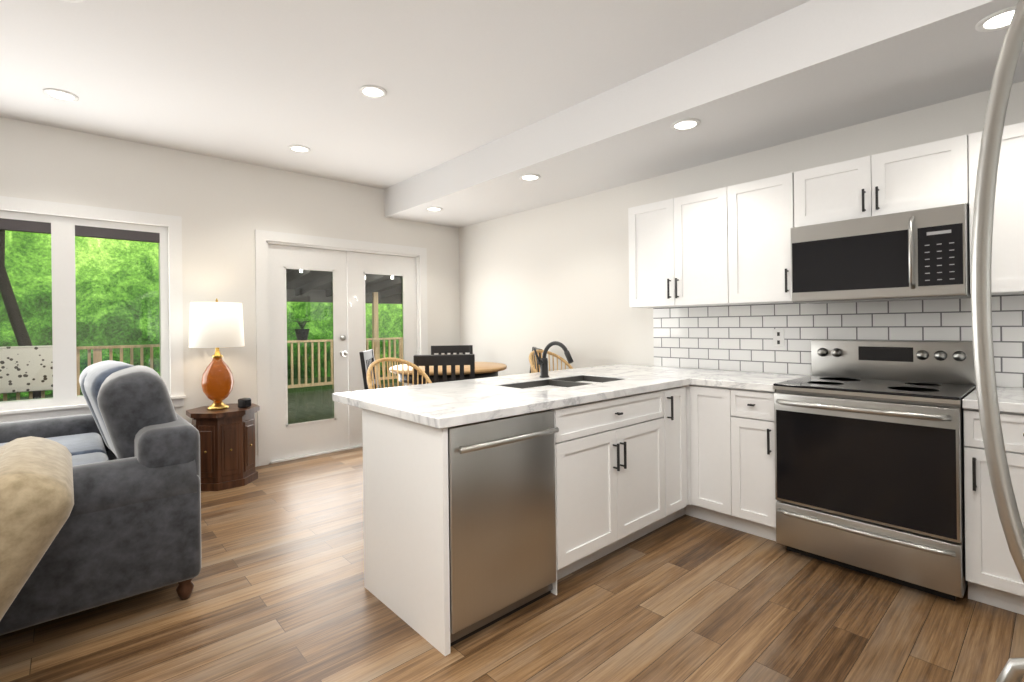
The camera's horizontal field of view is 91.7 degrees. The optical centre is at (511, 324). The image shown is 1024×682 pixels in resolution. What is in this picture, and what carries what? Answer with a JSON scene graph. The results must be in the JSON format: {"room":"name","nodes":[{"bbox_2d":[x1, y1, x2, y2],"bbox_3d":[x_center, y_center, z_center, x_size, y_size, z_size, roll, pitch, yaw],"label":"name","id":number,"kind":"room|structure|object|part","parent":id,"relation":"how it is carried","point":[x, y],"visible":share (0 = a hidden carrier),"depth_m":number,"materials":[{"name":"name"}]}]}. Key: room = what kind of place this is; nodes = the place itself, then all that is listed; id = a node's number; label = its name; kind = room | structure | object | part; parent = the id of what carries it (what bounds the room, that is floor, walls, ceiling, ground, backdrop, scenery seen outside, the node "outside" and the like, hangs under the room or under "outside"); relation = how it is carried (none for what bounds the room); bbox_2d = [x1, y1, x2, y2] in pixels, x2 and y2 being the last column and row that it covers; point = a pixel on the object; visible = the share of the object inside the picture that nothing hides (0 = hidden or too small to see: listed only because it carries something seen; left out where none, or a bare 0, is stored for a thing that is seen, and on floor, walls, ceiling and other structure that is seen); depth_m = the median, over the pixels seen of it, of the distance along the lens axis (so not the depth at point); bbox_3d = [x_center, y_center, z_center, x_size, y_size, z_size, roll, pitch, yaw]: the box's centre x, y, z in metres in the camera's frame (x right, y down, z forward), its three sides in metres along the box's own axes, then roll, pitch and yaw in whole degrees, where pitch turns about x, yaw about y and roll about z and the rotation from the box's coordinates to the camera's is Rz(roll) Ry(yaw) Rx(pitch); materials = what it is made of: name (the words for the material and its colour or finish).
{"room":"kitchen","nodes":[
{"label":"kitchen","id":0,"kind":"room"},
{"bbox_2d":[0,117,459,455],"bbox_3d":[-3.361,-0.074,3.670,7.200,2.730,0.150,-1,0,-42],"label":"wall","id":1,"kind":"structure","parent":0,"point":[224,209],"depth_m":4.30,"materials":[{"name":"paint"}]},
{"bbox_2d":[0,210,169,410],"bbox_3d":[-3.736,-0.099,3.324,2.380,1.390,0.084,-1,0,-42],"label":"window unit","id":2,"kind":"structure","parent":1,"relation":"in","point":[63,231],"depth_m":3.68,"materials":[{"name":"white plastic"}]},
{"bbox_2d":[0,196,427,465],"bbox_3d":[-2.846,0.200,4.095,4.930,2.190,0.200,-1,0,-42],"label":"door frame","id":3,"kind":"structure","parent":1,"relation":"attached to","point":[263,239],"depth_m":4.49,"materials":[{"name":"white wood"}]},
{"bbox_2d":[255,456,257,466],"bbox_3d":[-4.124,1.253,2.861,4.900,0.095,0.014,-1,0,-42],"label":"baseboard","id":4,"kind":"structure","parent":1,"relation":"attached to","point":[256,461],"depth_m":4.47,"materials":[{"name":"white wood"}]},
{"bbox_2d":[268,244,416,460],"bbox_3d":[-1.665,0.249,5.123,1.580,2.014,0.116,-1,0,-42],"label":"doors","id":5,"kind":"structure","parent":1,"relation":"in","point":[342,428],"depth_m":5.03,"materials":[{"name":"white wood"}]},
{"bbox_3d":[-1.706,0.212,5.056,0.064,0.222,0.071,-1,0,-42],"label":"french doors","id":6,"kind":"part","parent":5,"relation":"part of","materials":[{"name":"silver metal"}]},
{"bbox_3d":[-1.690,0.200,5.150,1.280,1.514,0.006,-1,0,-42],"label":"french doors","id":7,"kind":"part","parent":5,"relation":"part of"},
{"bbox_2d":[0,0,810,188],"bbox_3d":[-1.392,-1.523,1.455,7.500,0.120,6.100,-1,0,-42],"label":"ceiling","id":8,"kind":"structure","parent":0,"point":[265,83],"depth_m":2.83,"materials":[{"name":"paint"}]},
{"bbox_2d":[43,88,78,101],"bbox_3d":[-2.830,-1.441,3.119,0.169,0.007,0.169,-1,0,24],"label":"recessed light","id":9,"kind":"object","parent":8,"relation":"in","point":[58,94],"depth_m":3.11,"materials":[{"name":"white plastic"}]},
{"bbox_3d":[-2.830,-1.442,3.119,0.121,0.002,0.121,-1,0,39],"label":"ceiling downlight","id":10,"kind":"part","parent":9,"relation":"part of","materials":[{"name":"white plastic"}]},
{"bbox_2d":[62,0,83,2],"bbox_3d":[-1.962,-1.452,2.152,0.169,0.007,0.169,-1,0,42],"label":"recessed light","id":11,"kind":"object","parent":8,"relation":"in","point":[73,1],"depth_m":2.23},
{"bbox_2d":[288,145,310,152],"bbox_3d":[-1.757,-1.454,4.109,0.169,0.007,0.169,-1,0,9],"label":"recessed light","id":12,"kind":"object","parent":8,"relation":"in","point":[296,148],"depth_m":4.10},
{"bbox_3d":[-1.757,-1.455,4.109,0.121,0.002,0.121,-1,0,42],"label":"ceiling downlight","id":13,"kind":"part","parent":12,"relation":"part of","materials":[{"name":"white plastic"}]},
{"bbox_2d":[359,85,386,97],"bbox_3d":[-0.875,-1.465,3.127,0.169,0.007,0.169,-1,0,39],"label":"recessed light","id":14,"kind":"object","parent":8,"relation":"in","point":[370,91],"depth_m":3.12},
{"bbox_3d":[-0.875,-1.466,3.127,0.121,0.002,0.121,-1,0,42],"label":"ceiling downlight","id":15,"kind":"part","parent":14,"relation":"part of","materials":[{"name":"white plastic"}]},
{"bbox_2d":[0,447,1023,681],"bbox_3d":[-1.357,1.317,1.455,7.500,0.100,6.100,-1,0,-42],"label":"floor","id":16,"kind":"structure","parent":0,"point":[281,593],"depth_m":2.08,"materials":[{"name":"brown wood"}]},
{"bbox_2d":[0,360,200,634],"bbox_3d":[-2.412,0.750,2.711,0.977,1.058,1.944,-1,0,-42],"label":"sofa","id":17,"kind":"object","parent":16,"relation":"on","point":[132,524],"visible":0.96,"depth_m":2.19,"materials":[{"name":"fabric"}]},
{"bbox_2d":[0,436,73,620],"bbox_3d":[-1.877,0.839,1.289,1.113,0.867,0.880,-1,0,-42],"label":"blanket","id":18,"kind":"object","parent":17,"relation":"on","point":[36,492],"visible":1,"depth_m":1.34,"materials":[{"name":"beige fabric"}]},
{"bbox_2d":[186,403,259,490],"bbox_3d":[-2.346,0.979,4.051,0.490,0.600,0.490,-1,0,-42],"label":"side table","id":19,"kind":"object","parent":16,"relation":"on","point":[227,448],"visible":0.85,"depth_m":3.88,"materials":[{"name":"brown wood"}]},
{"bbox_2d":[189,298,244,409],"bbox_3d":[-2.385,0.230,4.024,0.390,0.895,0.390,-1,0,-42],"label":"lamp","id":20,"kind":"object","parent":19,"relation":"on","point":[216,325],"visible":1,"depth_m":3.92,"materials":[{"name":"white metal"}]},
{"bbox_2d":[238,398,250,407],"bbox_3d":[-2.186,0.637,4.063,0.072,0.075,0.080,-1,0,13],"label":"gadget","id":21,"kind":"object","parent":19,"relation":"on","point":[244,402],"visible":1,"depth_m":4.03,"materials":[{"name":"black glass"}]},
{"bbox_2d":[359,349,378,389],"bbox_3d":[-1.091,0.747,4.547,0.490,1.034,0.454,-1,0,-5],"label":"chair","id":22,"kind":"object","parent":16,"relation":"on","point":[367,359],"visible":0.23,"depth_m":4.39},
{"bbox_2d":[366,357,431,389],"bbox_3d":[-0.714,0.743,3.307,0.470,1.034,0.487,-1,0,-42],"label":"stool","id":23,"kind":"object","parent":16,"relation":"on","point":[397,360],"visible":0.27,"depth_m":3.48,"materials":[{"name":"wood"}]},
{"bbox_2d":[413,354,474,384],"bbox_3d":[-0.522,0.740,3.960,0.454,1.034,0.490,-1,0,-5],"label":"chair","id":24,"kind":"object","parent":16,"relation":"on","point":[444,361],"visible":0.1,"depth_m":3.73,"materials":[{"name":"black wood"}]},
{"bbox_2d":[389,362,506,383],"bbox_3d":[-0.577,0.817,4.592,1.070,0.880,1.070,-1,0,-42],"label":"dining table","id":25,"kind":"object","parent":16,"relation":"on","point":[486,369],"visible":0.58,"depth_m":4.26,"materials":[{"name":"brown wood"}]},
{"bbox_2d":[431,345,472,354],"bbox_3d":[-0.634,0.741,5.225,0.454,1.034,0.490,-1,0,-5],"label":"chair","id":26,"kind":"object","parent":16,"relation":"on","point":[456,349],"visible":0.17,"depth_m":5.44,"materials":[{"name":"black wood"}]},
{"bbox_2d":[448,409,558,646],"bbox_3d":[-0.212,0.822,2.308,0.586,0.862,0.696,-1,0,-42],"label":"dishwasher","id":27,"kind":"object","parent":16,"relation":"on","point":[502,521],"visible":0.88,"depth_m":2.06,"materials":[{"name":"silver metal"}]},
{"bbox_2d":[332,341,727,655],"bbox_3d":[0.343,0.676,3.047,2.504,1.139,1.026,-1,0,-42],"label":"kitchen peninsula","id":28,"kind":"object","parent":16,"relation":"on","point":[641,450],"depth_m":2.40,"materials":[{"name":"wood"}]},
{"bbox_2d":[529,347,541,372],"bbox_3d":[0.015,0.733,4.644,0.490,1.034,0.454,-1,0,-5],"label":"chair","id":29,"kind":"object","parent":16,"relation":"on","point":[536,348],"visible":0.12,"depth_m":4.58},
{"bbox_2d":[529,350,573,372],"bbox_3d":[0.386,0.730,4.147,0.470,1.034,0.487,-1,0,-42],"label":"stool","id":30,"kind":"object","parent":16,"relation":"on","point":[532,362],"visible":0.23,"depth_m":4.33,"materials":[{"name":"wood"}]},
{"bbox_2d":[696,370,809,540],"bbox_3d":[1.523,0.780,3.103,0.674,0.903,0.465,-1,0,-42],"label":"base cabinet","id":31,"kind":"object","parent":16,"relation":"on","point":[735,427],"depth_m":2.92,"materials":[{"name":"wood"}]},
{"bbox_2d":[773,339,975,600],"bbox_3d":[1.901,0.659,2.618,0.749,1.135,0.758,-1,0,-42],"label":"range","id":32,"kind":"object","parent":16,"relation":"on","point":[869,457],"visible":0.94,"depth_m":2.42,"materials":[{"name":"silver metal"}]},
{"bbox_2d":[962,387,1023,614],"bbox_3d":[2.591,0.767,1.917,0.668,0.903,1.201,-1,0,-42],"label":"base cabinet","id":33,"kind":"object","parent":16,"relation":"on","point":[992,575],"depth_m":2.12,"materials":[{"name":"wood"}]},
{"bbox_2d":[971,0,1023,681],"bbox_3d":[1.334,0.334,0.675,0.900,1.760,0.968,-1,0,-42],"label":"fridge","id":34,"kind":"object","parent":16,"relation":"on","point":[981,318],"visible":1,"depth_m":0.75,"materials":[{"name":"silver metal"}]},
{"bbox_2d":[384,0,1023,227],"bbox_3d":[0.926,-1.341,3.532,0.980,0.300,5.800,-1,0,-42],"label":"ceiling","id":35,"kind":"structure","parent":0,"point":[810,68],"depth_m":2.78,"materials":[{"name":"paint"}]},
{"bbox_2d":[426,207,442,210],"bbox_3d":[-0.784,-1.166,5.006,0.169,0.007,0.169,-1,0,9],"label":"recessed light","id":36,"kind":"object","parent":35,"relation":"in","point":[427,208],"depth_m":4.97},
{"bbox_2d":[519,174,540,180],"bbox_3d":[0.144,-1.177,3.971,0.169,0.007,0.169,-1,0,42],"label":"recessed light","id":37,"kind":"object","parent":35,"relation":"in","point":[527,177],"depth_m":3.97,"materials":[{"name":"white plastic"}]},
{"bbox_3d":[0.144,-1.178,3.971,0.121,0.002,0.121,-1,0,42],"label":"ceiling downlight","id":38,"kind":"part","parent":37,"relation":"part of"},
{"bbox_2d":[670,118,700,130],"bbox_3d":[1.031,-1.188,2.953,0.169,0.007,0.169,-1,0,42],"label":"recessed light","id":39,"kind":"object","parent":35,"relation":"in","point":[684,124],"depth_m":2.95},
{"bbox_3d":[1.031,-1.189,2.953,0.121,0.002,0.121,-1,0,42],"label":"ceiling downlight","id":40,"kind":"part","parent":39,"relation":"part of","materials":[{"name":"white plastic"}]},
{"bbox_2d":[975,6,1016,31],"bbox_3d":[1.932,-1.199,1.948,0.169,0.007,0.169,-1,0,42],"label":"recessed light","id":41,"kind":"object","parent":35,"relation":"in","point":[979,27],"depth_m":1.96,"materials":[{"name":"white plastic"}]},
{"bbox_3d":[1.932,-1.200,1.948,0.121,0.002,0.121,-1,0,42],"label":"ceiling downlight","id":42,"kind":"part","parent":41,"relation":"part of","materials":[{"name":"white plastic"}]},
{"bbox_2d":[459,81,1023,387],"bbox_3d":[1.361,-0.132,3.909,0.150,2.730,6.100,-1,0,-42],"label":"wall","id":43,"kind":"structure","parent":0,"point":[542,277],"depth_m":4.50,"materials":[{"name":"paint"}]},
{"bbox_2d":[628,189,715,307],"bbox_3d":[1.291,-0.517,3.594,0.343,0.758,0.822,-1,0,-42],"label":"upper cabinet","id":44,"kind":"object","parent":43,"relation":"attached to","point":[672,242],"depth_m":3.51,"materials":[{"name":"white wood"}]},
{"bbox_2d":[716,172,795,305],"bbox_3d":[1.635,-0.521,3.210,0.343,0.758,0.451,-1,0,-42],"label":"upper cabinet","id":45,"kind":"object","parent":43,"relation":"attached to","point":[751,216],"depth_m":3.11,"materials":[{"name":"white wood"}]},
{"bbox_2d":[653,294,1023,387],"bbox_3d":[2.194,0.084,2.863,0.010,0.466,3.127,-1,0,-42],"label":"backsplash","id":46,"kind":"structure","parent":43,"relation":"attached to","point":[733,337],"depth_m":3.20,"materials":[{"name":"tile"}]},
{"bbox_2d":[773,329,783,346],"bbox_3d":[1.778,0.086,3.314,0.004,0.115,0.070,-1,0,-42],"label":"outlet plate","id":47,"kind":"object","parent":46,"relation":"attached to","point":[776,337],"visible":1,"depth_m":3.31,"materials":[{"name":"white plastic"}]},
{"bbox_2d":[784,198,971,303],"bbox_3d":[1.996,-0.352,2.714,0.472,0.435,0.752,-1,0,-42],"label":"microwave","id":48,"kind":"object","parent":43,"relation":"attached to","point":[895,225],"depth_m":2.55,"materials":[{"name":"silver metal"}]},
{"bbox_2d":[796,133,971,221],"bbox_3d":[2.039,-0.740,2.757,0.343,0.330,0.758,-1,0,-42],"label":"upper cabinet","id":49,"kind":"object","parent":43,"relation":"attached to","point":[932,171],"depth_m":2.59,"materials":[{"name":"white wood"}]},
{"bbox_2d":[972,122,1023,294],"bbox_3d":[2.450,-0.531,2.302,0.343,0.758,0.459,-1,0,-42],"label":"upper cabinet","id":50,"kind":"object","parent":43,"relation":"attached to","point":[1007,265],"depth_m":2.27,"materials":[{"name":"white wood"}]},
{"label":"outside","id":51,"kind":"structure","parent":0,"visible":0},
{"bbox_2d":[0,269,402,423],"bbox_3d":[-4.335,0.105,6.554,9.200,2.675,5.438,-1,0,-42],"label":"deck","id":52,"kind":"object","parent":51,"point":[35,354],"depth_m":8.50,"materials":[{"name":"brown wood"}]},
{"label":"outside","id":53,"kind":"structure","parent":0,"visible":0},
{"bbox_2d":[0,374,399,401],"bbox_3d":[-14.218,2.524,17.452,55.000,0.200,24.790,-1,0,-42],"label":"ground","id":54,"kind":"structure","parent":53,"point":[290,390],"depth_m":18.84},
{"bbox_2d":[0,230,40,398],"bbox_3d":[-10.818,-2.098,9.574,0.538,9.074,3.581,-1,0,42],"label":"trunk","id":55,"kind":"object","parent":54,"relation":"on","point":[15,310],"depth_m":9.98,"materials":[{"name":"brown plant"}]},
{"bbox_2d":[0,230,402,398],"bbox_3d":[-8.893,-5.092,10.665,37.984,15.100,20.130,-1,0,-42],"label":"trees","id":56,"kind":"object","parent":54,"relation":"on","point":[102,276],"depth_m":18.64,"materials":[{"name":"green plant"}]}
]}

